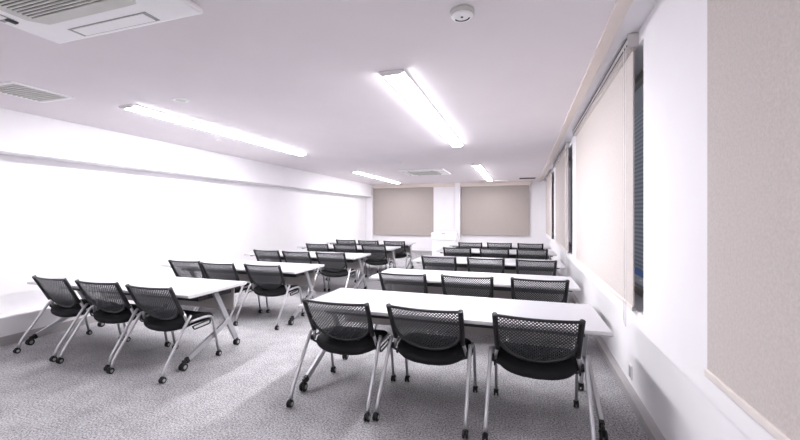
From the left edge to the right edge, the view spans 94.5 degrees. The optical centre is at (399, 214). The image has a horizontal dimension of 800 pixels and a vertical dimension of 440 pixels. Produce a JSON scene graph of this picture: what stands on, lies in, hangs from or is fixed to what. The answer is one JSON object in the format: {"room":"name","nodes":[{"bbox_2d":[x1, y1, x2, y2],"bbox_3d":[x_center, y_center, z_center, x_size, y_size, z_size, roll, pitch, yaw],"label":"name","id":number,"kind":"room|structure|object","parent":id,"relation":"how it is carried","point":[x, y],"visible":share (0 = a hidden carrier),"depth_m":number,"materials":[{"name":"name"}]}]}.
{"room":"classroom","nodes":[
{"label":"classroom","id":0,"kind":"room"},
{"bbox_2d":[0,108,371,336],"bbox_3d":[-4.233,0.144,6.544,1.042,2.740,17.600,0,0,17],"label":"wall","id":1,"kind":"structure","parent":0,"point":[76,199],"depth_m":5.68,"materials":[{"name":"paint"}]},
{"bbox_2d":[0,281,249,346],"bbox_3d":[-3.799,1.442,6.514,0.014,0.105,17.400,0,0,17],"label":"baseboard","id":2,"kind":"structure","parent":1,"relation":"attached to","point":[14,338],"depth_m":4.56,"materials":[{"name":"plastic"}]},
{"bbox_2d":[0,0,616,184],"bbox_3d":[-1.125,-1.256,5.824,7.092,0.140,18.200,0,0,18],"label":"ceiling","id":3,"kind":"structure","parent":0,"point":[303,76],"depth_m":3.27,"materials":[{"name":"paint"}]},
{"bbox_2d":[0,81,73,102],"bbox_3d":[-3.608,-1.180,3.592,0.490,0.012,0.490,0,0,18],"label":"ceiling vent","id":4,"kind":"object","parent":3,"relation":"in","point":[11,88],"visible":1,"depth_m":3.59,"materials":[{"name":"white plastic"}]},
{"bbox_2d":[0,0,202,43],"bbox_3d":[-1.908,-1.160,1.727,1.240,0.052,1.240,0,0,18],"label":"air conditioner","id":5,"kind":"object","parent":3,"relation":"attached to","point":[57,21],"visible":1,"depth_m":2.13,"materials":[{"name":"white plastic"}]},
{"bbox_2d":[172,97,188,101],"bbox_3d":[-2.260,-1.180,3.815,0.156,0.012,0.156,0,0,18],"label":"ceiling speaker","id":6,"kind":"object","parent":3,"relation":"attached to","point":[178,99],"visible":1,"depth_m":3.78,"materials":[{"name":"white plastic"}]},
{"bbox_2d":[119,104,306,155],"bbox_3d":[-2.439,-1.167,5.611,0.216,0.038,3.398,0,0,18],"label":"recessed light","id":7,"kind":"object","parent":3,"relation":"in","point":[133,107],"visible":1,"depth_m":4.89,"materials":[{"name":"white plastic"}]},
{"bbox_2d":[349,171,399,183],"bbox_3d":[-0.680,-1.167,11.931,0.216,0.038,3.908,0,0,18],"label":"recessed light","id":8,"kind":"object","parent":3,"relation":"in","point":[356,172],"visible":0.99,"depth_m":11.43,"materials":[{"name":"white plastic"}]},
{"bbox_2d":[379,69,463,146],"bbox_3d":[0.450,-1.167,4.666,0.216,0.038,3.408,0,0,18],"label":"recessed light","id":9,"kind":"object","parent":3,"relation":"in","point":[400,80],"visible":1,"depth_m":3.82,"materials":[{"name":"white plastic"}]},
{"bbox_2d":[397,168,450,175],"bbox_3d":[0.701,-1.160,10.279,1.240,0.052,1.240,0,0,18],"label":"air conditioner","id":10,"kind":"object","parent":3,"relation":"attached to","point":[415,172],"visible":1,"depth_m":9.99,"materials":[{"name":"white plastic"}]},
{"bbox_2d":[450,4,473,21],"bbox_3d":[0.363,-1.164,2.158,0.140,0.044,0.140,0,0,18],"label":"smoke detector","id":11,"kind":"object","parent":3,"relation":"attached to","point":[464,12],"visible":1,"depth_m":2.12,"materials":[{"name":"white plastic"}]},
{"bbox_2d":[472,164,492,180],"bbox_3d":[2.446,-1.167,10.742,0.216,0.038,4.258,0,0,18],"label":"recessed light","id":12,"kind":"object","parent":3,"relation":"in","point":[478,167],"visible":1,"depth_m":9.93,"materials":[{"name":"white plastic"}]},
{"bbox_2d":[491,180,507,181],"bbox_3d":[3.474,-1.173,12.959,0.600,0.026,0.440,0,0,18],"label":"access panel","id":13,"kind":"object","parent":3,"relation":"attached to","point":[493,180],"visible":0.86,"depth_m":13.01,"materials":[{"name":"white plastic"}]},
{"bbox_2d":[0,252,648,439],"bbox_3d":[-0.772,1.554,5.763,7.800,0.120,18.300,0,0,18],"label":"floor","id":14,"kind":"structure","parent":0,"point":[243,392],"depth_m":3.11,"materials":[{"name":"carpet"}]},
{"bbox_2d":[13,275,124,361],"bbox_3d":[-3.698,1.081,4.184,0.690,0.824,0.734,0,0,21],"label":"chair","id":15,"kind":"object","parent":14,"relation":"on","point":[67,303],"visible":0.93,"depth_m":4.04,"materials":[{"name":"black fabric"}]},
{"bbox_2d":[56,279,170,370],"bbox_3d":[-3.005,1.081,3.946,0.690,0.824,0.734,0,0,16],"label":"chair","id":16,"kind":"object","parent":14,"relation":"on","point":[108,313],"visible":0.88,"depth_m":3.80,"materials":[{"name":"plastic"}]},
{"bbox_2d":[25,272,246,370],"bbox_3d":[-3.035,1.134,4.249,2.385,0.719,0.838,0,0,18],"label":"folding table","id":17,"kind":"object","parent":14,"relation":"on","point":[197,292],"visible":0.84,"depth_m":4.21,"materials":[{"name":"white laminate"}]},
{"bbox_2d":[62,287,230,301],"bbox_3d":[-3.007,0.874,4.334,2.125,0.040,0.460,0,0,18],"label":"shelf","id":18,"kind":"object","parent":17,"relation":"attached to","point":[224,292],"depth_m":3.93,"materials":[{"name":"white laminate"}]},
{"bbox_2d":[106,284,221,383],"bbox_3d":[-2.305,1.081,3.694,0.690,0.824,0.734,0,0,18],"label":"chair","id":19,"kind":"object","parent":14,"relation":"on","point":[166,319],"visible":1,"depth_m":3.57,"materials":[{"name":"plastic"}]},
{"bbox_2d":[162,259,206,310],"bbox_3d":[-3.107,1.081,5.638,0.690,0.824,0.734,0,0,17],"label":"chair","id":20,"kind":"object","parent":14,"relation":"on","point":[172,263],"visible":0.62,"depth_m":5.46,"materials":[{"name":"plastic"}]},
{"bbox_2d":[193,262,262,318],"bbox_3d":[-2.494,1.081,5.373,0.690,0.824,0.734,0,0,17],"label":"chair","id":21,"kind":"object","parent":14,"relation":"on","point":[208,274],"visible":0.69,"depth_m":5.20,"materials":[{"name":"plastic"}]},
{"bbox_2d":[161,259,323,324],"bbox_3d":[-2.438,1.134,5.712,2.385,0.719,0.838,0,0,18],"label":"folding table","id":22,"kind":"object","parent":14,"relation":"on","point":[293,273],"visible":0.49,"depth_m":5.72,"materials":[{"name":"white laminate"}]},
{"bbox_2d":[184,268,312,276],"bbox_3d":[-2.411,0.874,5.797,2.125,0.040,0.460,0,0,18],"label":"tabletop","id":23,"kind":"object","parent":22,"relation":"attached to","point":[311,271],"depth_m":5.45,"materials":[{"name":"white laminate"}]},
{"bbox_2d":[248,249,281,291],"bbox_3d":[-2.476,1.081,7.231,0.690,0.824,0.734,0,0,19],"label":"chair","id":24,"kind":"object","parent":14,"relation":"on","point":[261,253],"visible":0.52,"depth_m":7.05,"materials":[{"name":"plastic"}]},
{"bbox_2d":[233,263,304,329],"bbox_3d":[-1.805,1.081,5.204,0.690,0.824,0.734,0,0,17],"label":"chair","id":25,"kind":"object","parent":14,"relation":"on","point":[270,289],"visible":1,"depth_m":5.08,"materials":[{"name":"plastic"}]},
{"bbox_2d":[282,251,325,297],"bbox_3d":[-1.845,1.081,6.971,0.690,0.824,0.734,0,0,18],"label":"chair","id":26,"kind":"object","parent":14,"relation":"on","point":[285,253],"visible":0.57,"depth_m":6.79,"materials":[{"name":"plastic"}]},
{"bbox_2d":[244,250,370,289],"bbox_3d":[-1.839,1.134,7.315,2.385,0.719,0.838,0,0,18],"label":"folding table","id":27,"kind":"object","parent":14,"relation":"on","point":[355,261],"visible":0.27,"depth_m":7.23,"materials":[{"name":"white laminate"}]},
{"bbox_2d":[260,257,362,262],"bbox_3d":[-1.811,0.874,7.400,2.125,0.040,0.460,0,0,18],"label":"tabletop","id":28,"kind":"object","parent":27,"relation":"attached to","point":[282,258],"depth_m":7.10,"materials":[{"name":"white laminate"}]},
{"bbox_2d":[306,243,329,279],"bbox_3d":[-1.865,1.081,8.784,0.690,0.824,0.734,0,0,17],"label":"chair","id":29,"kind":"object","parent":14,"relation":"on","point":[322,247],"visible":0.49,"depth_m":8.58,"materials":[{"name":"plastic"}]},
{"bbox_2d":[310,252,357,298],"bbox_3d":[-1.181,1.081,6.778,0.690,0.824,0.734,0,0,17],"label":"chair","id":30,"kind":"object","parent":14,"relation":"on","point":[330,271],"visible":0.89,"depth_m":6.65,"materials":[{"name":"plastic"}]},
{"bbox_2d":[286,298,395,421],"bbox_3d":[-0.443,1.081,3.095,0.690,0.824,0.734,0,0,18],"label":"chair","id":31,"kind":"object","parent":14,"relation":"on","point":[341,340],"visible":1,"depth_m":2.97,"materials":[{"name":"plastic"}]},
{"bbox_2d":[329,244,366,281],"bbox_3d":[-1.188,1.081,8.566,0.690,0.824,0.734,0,0,17],"label":"chair","id":32,"kind":"object","parent":14,"relation":"on","point":[339,247],"visible":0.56,"depth_m":8.37,"materials":[{"name":"plastic"}]},
{"bbox_2d":[297,244,400,267],"bbox_3d":[-1.242,1.134,8.941,2.385,0.719,0.838,0,0,18],"label":"folding table","id":33,"kind":"object","parent":14,"relation":"on","point":[390,250],"visible":0.16,"depth_m":8.88,"materials":[{"name":"white laminate"}]},
{"bbox_2d":[307,249,393,252],"bbox_3d":[-1.215,0.874,9.025,2.125,0.040,0.460,0,0,18],"label":"tabletop","id":34,"kind":"object","parent":33,"relation":"attached to","point":[331,250],"depth_m":8.78,"materials":[{"name":"white laminate"}]},
{"bbox_2d":[336,239,364,267],"bbox_3d":[-1.391,1.081,10.112,0.690,0.824,0.734,0,0,18],"label":"chair","id":35,"kind":"object","parent":14,"relation":"on","point":[337,241],"visible":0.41,"depth_m":9.90,"materials":[{"name":"plastic"}]},
{"bbox_2d":[326,241,415,268],"bbox_3d":[-0.804,1.134,10.270,2.385,0.719,0.838,0,0,18],"label":"folding table","id":36,"kind":"object","parent":14,"relation":"on","point":[381,243],"visible":0.34,"depth_m":10.17,"materials":[{"name":"white laminate"}]},
{"bbox_2d":[358,240,386,272],"bbox_3d":[-0.764,1.081,9.842,0.690,0.824,0.734,0,0,19],"label":"chair","id":37,"kind":"object","parent":14,"relation":"on","point":[367,242],"visible":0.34,"depth_m":9.63,"materials":[{"name":"plastic"}]},
{"bbox_2d":[357,245,393,284],"bbox_3d":[-0.515,1.081,8.329,0.690,0.824,0.734,0,0,19],"label":"chair","id":38,"kind":"object","parent":14,"relation":"on","point":[372,260],"visible":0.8,"depth_m":8.20,"materials":[{"name":"plastic"}]},
{"bbox_2d":[380,241,411,271],"bbox_3d":[-0.084,1.081,9.650,0.690,0.824,0.734,0,0,18],"label":"chair","id":39,"kind":"object","parent":14,"relation":"on","point":[401,250],"visible":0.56,"depth_m":9.49,"materials":[{"name":"plastic"}]},
{"bbox_2d":[373,272,438,333],"bbox_3d":[0.089,1.081,4.458,0.690,0.824,0.734,0,0,18],"label":"chair","id":40,"kind":"object","parent":14,"relation":"on","point":[423,280],"visible":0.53,"depth_m":4.28,"materials":[{"name":"plastic"}]},
{"bbox_2d":[372,303,477,438],"bbox_3d":[0.242,1.081,2.896,0.690,0.824,0.734,0,0,19],"label":"chair","id":41,"kind":"object","parent":14,"relation":"on","point":[423,348],"visible":1,"depth_m":2.77,"materials":[{"name":"plastic"}]},
{"bbox_2d":[421,256,456,270],"bbox_3d":[0.687,1.081,6.156,0.690,0.824,0.734,0,0,19],"label":"chair","id":42,"kind":"object","parent":14,"relation":"on","point":[454,262],"visible":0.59,"depth_m":5.98,"materials":[{"name":"plastic"}]},
{"bbox_2d":[431,232,458,255],"bbox_3d":[1.566,1.059,12.902,0.870,0.870,0.536,0,0,18],"label":"lectern","id":43,"kind":"object","parent":14,"relation":"on","point":[440,240],"visible":0.65,"depth_m":12.70,"materials":[{"name":"white plastic"}]},
{"bbox_2d":[297,288,612,439],"bbox_3d":[0.378,1.134,3.152,2.385,0.719,0.838,0,0,18],"label":"folding table","id":44,"kind":"object","parent":14,"relation":"on","point":[478,311],"visible":0.77,"depth_m":3.11,"materials":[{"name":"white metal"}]},
{"bbox_2d":[326,311,584,336],"bbox_3d":[0.405,0.874,3.236,2.125,0.040,0.460,0,0,18],"label":"shelf","id":45,"kind":"object","parent":44,"relation":"attached to","point":[373,316],"depth_m":2.95,"materials":[{"name":"black metal"}]},
{"bbox_2d":[443,247,471,256],"bbox_3d":[1.231,1.081,7.778,0.690,0.824,0.734,0,0,17],"label":"chair","id":46,"kind":"object","parent":14,"relation":"on","point":[446,251],"visible":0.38,"depth_m":7.59,"materials":[{"name":"plastic"}]},
{"bbox_2d":[437,274,493,334],"bbox_3d":[0.795,1.081,4.283,0.690,0.824,0.734,0,0,17],"label":"chair","id":47,"kind":"object","parent":14,"relation":"on","point":[450,280],"visible":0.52,"depth_m":4.10,"materials":[{"name":"plastic"}]},
{"bbox_2d":[458,242,481,248],"bbox_3d":[1.760,1.081,9.162,0.690,0.824,0.734,0,0,17],"label":"chair","id":48,"kind":"object","parent":14,"relation":"on","point":[460,244],"visible":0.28,"depth_m":8.96,"materials":[{"name":"plastic"}]},
{"bbox_2d":[369,268,580,349],"bbox_3d":[0.866,1.134,4.586,2.385,0.719,0.838,0,0,18],"label":"folding table","id":49,"kind":"object","parent":14,"relation":"on","point":[502,282],"visible":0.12,"depth_m":4.62,"materials":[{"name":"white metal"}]},
{"bbox_2d":[385,280,562,293],"bbox_3d":[0.893,0.874,4.671,2.125,0.040,0.460,0,0,18],"label":"shelf","id":50,"kind":"object","parent":49,"relation":"attached to","point":[428,284],"depth_m":4.41,"materials":[{"name":"white laminate"}]},
{"bbox_2d":[467,257,504,272],"bbox_3d":[1.389,1.081,5.951,0.690,0.824,0.734,0,0,17],"label":"chair","id":51,"kind":"object","parent":14,"relation":"on","point":[502,268],"visible":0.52,"depth_m":5.77,"materials":[{"name":"plastic"}]},
{"bbox_2d":[411,255,564,275],"bbox_3d":[1.444,1.134,6.238,2.385,0.719,0.838,0,0,18],"label":"folding table","id":52,"kind":"object","parent":14,"relation":"on","point":[510,264],"visible":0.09,"depth_m":6.22,"materials":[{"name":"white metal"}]},
{"bbox_2d":[422,263,553,271],"bbox_3d":[1.472,0.874,6.323,2.125,0.040,0.460,0,0,18],"label":"shelf","id":53,"kind":"object","parent":52,"relation":"attached to","point":[458,265],"depth_m":6.08,"materials":[{"name":"white laminate"}]},
{"bbox_2d":[479,248,508,257],"bbox_3d":[1.945,1.081,7.569,0.690,0.824,0.734,0,0,19],"label":"chair","id":54,"kind":"object","parent":14,"relation":"on","point":[484,249],"visible":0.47,"depth_m":7.38,"materials":[{"name":"plastic"}]},
{"bbox_2d":[436,248,556,274],"bbox_3d":[2.020,1.134,7.881,2.385,0.719,0.838,0,0,18],"label":"folding table","id":55,"kind":"object","parent":14,"relation":"on","point":[474,252],"visible":0.16,"depth_m":7.74,"materials":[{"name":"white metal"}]},
{"bbox_2d":[450,253,548,258],"bbox_3d":[2.047,0.874,7.966,2.125,0.040,0.460,0,0,18],"label":"shelf","id":56,"kind":"object","parent":55,"relation":"attached to","point":[472,254],"depth_m":7.76,"materials":[{"name":"white laminate"}]},
{"bbox_2d":[487,242,511,249],"bbox_3d":[2.442,1.081,9.048,0.690,0.824,0.734,0,0,19],"label":"chair","id":57,"kind":"object","parent":14,"relation":"on","point":[501,245],"visible":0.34,"depth_m":8.82,"materials":[{"name":"plastic"}]},
{"bbox_2d":[449,243,550,249],"bbox_3d":[2.492,1.134,9.315,2.385,0.719,0.838,0,0,18],"label":"folding table","id":58,"kind":"object","parent":14,"relation":"on","point":[514,246],"visible":0.16,"depth_m":9.20,"materials":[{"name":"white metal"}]},
{"bbox_2d":[517,243,543,249],"bbox_3d":[3.115,1.081,8.853,0.690,0.824,0.734,0,0,19],"label":"chair","id":59,"kind":"object","parent":14,"relation":"on","point":[526,246],"visible":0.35,"depth_m":8.65,"materials":[{"name":"plastic"}]},
{"bbox_2d":[516,249,547,259],"bbox_3d":[2.621,1.081,7.352,0.690,0.824,0.734,0,0,19],"label":"chair","id":60,"kind":"object","parent":14,"relation":"on","point":[521,250],"visible":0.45,"depth_m":7.16,"materials":[{"name":"plastic"}]},
{"bbox_2d":[515,259,556,275],"bbox_3d":[2.088,1.081,5.695,0.690,0.824,0.734,0,0,19],"label":"chair","id":61,"kind":"object","parent":14,"relation":"on","point":[522,263],"visible":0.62,"depth_m":5.52,"materials":[{"name":"plastic"}]},
{"bbox_2d":[482,312,595,439],"bbox_3d":[0.975,1.081,2.650,0.690,0.824,0.734,0,0,19],"label":"chair","id":62,"kind":"object","parent":14,"relation":"on","point":[544,362],"visible":1,"depth_m":2.52,"materials":[{"name":"plastic"}]},
{"bbox_2d":[506,277,574,348],"bbox_3d":[1.523,1.081,4.081,0.690,0.824,0.734,0,0,17],"label":"chair","id":63,"kind":"object","parent":14,"relation":"on","point":[514,286],"visible":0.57,"depth_m":3.90,"materials":[{"name":"plastic"}]},
{"bbox_2d":[374,180,549,250],"bbox_3d":[1.802,0.084,14.258,7.900,2.860,0.250,0,0,18],"label":"wall","id":64,"kind":"structure","parent":0,"point":[537,190],"depth_m":13.23,"materials":[{"name":"paint"}]},
{"bbox_2d":[366,188,373,240],"bbox_3d":[-1.433,0.144,15.167,0.785,2.740,0.400,0,0,18],"label":"trim","id":65,"kind":"structure","parent":64,"relation":"attached to","point":[369,200],"depth_m":14.90,"materials":[{"name":"paint"}]},
{"bbox_2d":[374,187,432,235],"bbox_3d":[0.111,-0.126,14.600,2.470,1.880,0.022,0,0,18],"label":"roller blind","id":66,"kind":"object","parent":64,"relation":"attached to","point":[397,211],"visible":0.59,"depth_m":14.59,"materials":[{"name":"fabric"}]},
{"bbox_2d":[372,183,454,188],"bbox_3d":[0.503,-1.129,14.466,3.340,0.155,0.170,0,0,18],"label":"trim","id":67,"kind":"structure","parent":64,"relation":"attached to","point":[431,184],"depth_m":14.38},
{"bbox_2d":[411,250,431,252],"bbox_3d":[2.062,1.452,14.038,6.570,0.085,0.020,0,0,18],"label":"baseboard","id":68,"kind":"structure","parent":64,"relation":"attached to","point":[412,251],"depth_m":14.44,"materials":[{"name":"plastic"}]},
{"bbox_2d":[434,187,454,231],"bbox_3d":[1.702,0.214,14.111,0.840,2.560,0.110,0,0,18],"label":"column","id":69,"kind":"structure","parent":64,"relation":"attached to","point":[444,197],"depth_m":14.06,"materials":[{"name":"paint"}]},
{"bbox_2d":[455,183,460,241],"bbox_3d":[2.177,0.144,13.906,0.190,2.700,0.210,0,0,18],"label":"trim","id":70,"kind":"structure","parent":64,"relation":"attached to","point":[457,185],"depth_m":13.82,"materials":[{"name":"paint"}]},
{"bbox_2d":[461,185,528,235],"bbox_3d":[3.445,-0.153,13.528,2.415,1.825,0.022,0,0,18],"label":"roller blind","id":71,"kind":"object","parent":64,"relation":"attached to","point":[485,210],"visible":1,"depth_m":13.51,"materials":[{"name":"fabric"}]},
{"bbox_2d":[460,181,530,186],"bbox_3d":[3.459,-1.123,13.515,2.490,0.165,0.170,0,0,18],"label":"trim","id":72,"kind":"structure","parent":64,"relation":"attached to","point":[509,183],"depth_m":13.41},
{"bbox_2d":[546,0,775,439],"bbox_3d":[2.559,0.084,4.679,0.430,2.860,18.100,0,0,19],"label":"wall","id":73,"kind":"structure","parent":0,"point":[664,341],"depth_m":1.94,"materials":[{"name":"paint"}]},
{"bbox_2d":[545,169,553,238],"bbox_3d":[4.516,-0.217,11.247,0.087,1.987,2.866,0,0,19],"label":"roller blind","id":74,"kind":"object","parent":73,"relation":"attached to","point":[548,179],"visible":0.94,"depth_m":10.79,"materials":[{"name":"fabric"}]},
{"bbox_2d":[552,179,553,234],"bbox_3d":[4.644,-0.238,10.993,0.060,1.775,3.400,0,0,19],"label":"window","id":75,"kind":"structure","parent":73,"relation":"in","point":[553,179],"depth_m":12.02,"materials":[{"name":"glass"}]},
{"bbox_2d":[553,142,569,259],"bbox_3d":[3.250,-0.217,7.479,0.087,1.987,2.716,0,0,19],"label":"roller blind","id":76,"kind":"object","parent":73,"relation":"attached to","point":[561,163],"visible":0.93,"depth_m":7.12,"materials":[{"name":"fabric"}]},
{"bbox_2d":[568,157,571,247],"bbox_3d":[3.409,-0.238,7.320,0.060,1.775,3.250,0,0,19],"label":"window","id":77,"kind":"structure","parent":73,"relation":"in","point":[570,159],"depth_m":7.59,"materials":[{"name":"glass"}]},
{"bbox_2d":[539,0,632,181],"bbox_3d":[2.149,-1.196,4.748,0.080,0.060,17.570,0,0,19],"label":"trim","id":78,"kind":"structure","parent":73,"relation":"attached to","point":[621,7],"depth_m":2.82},
{"bbox_2d":[542,0,657,179],"bbox_3d":[2.510,-1.292,4.643,0.800,0.148,18.000,0,0,19],"label":"trim","id":79,"kind":"structure","parent":73,"relation":"attached to","point":[638,12],"depth_m":2.75,"materials":[{"name":"paint"}]},
{"bbox_2d":[573,32,641,325],"bbox_3d":[2.040,-0.217,3.877,0.087,1.987,2.976,0,0,19],"label":"roller blind","id":80,"kind":"object","parent":73,"relation":"attached to","point":[604,133],"visible":0.93,"depth_m":3.12,"materials":[{"name":"fabric"}]},
{"bbox_2d":[551,258,665,439],"bbox_3d":[2.398,1.456,4.574,0.063,0.075,17.400,0,0,19],"label":"baseboard","id":81,"kind":"structure","parent":73,"relation":"attached to","point":[651,429],"depth_m":3.00,"materials":[{"name":"plastic"}]},
{"bbox_2d":[629,362,631,379],"bbox_3d":[1.923,1.309,3.088,0.015,0.120,0.080,0,0,18],"label":"wall socket","id":82,"kind":"object","parent":73,"relation":"attached to","point":[630,365],"visible":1,"depth_m":3.07,"materials":[{"name":"white plastic"}]},
{"bbox_2d":[634,70,642,297],"bbox_3d":[2.236,-0.238,3.827,0.060,1.775,3.220,0,0,19],"label":"window","id":83,"kind":"structure","parent":73,"relation":"in","point":[638,81],"depth_m":3.07,"materials":[{"name":"glass"}]},
{"bbox_2d":[704,0,799,439],"bbox_3d":[0.742,-0.280,0.015,0.087,1.862,3.166,0,0,19],"label":"roller blind","id":84,"kind":"object","parent":73,"relation":"attached to","point":[753,46],"visible":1,"depth_m":1.18,"materials":[{"name":"fabric"}]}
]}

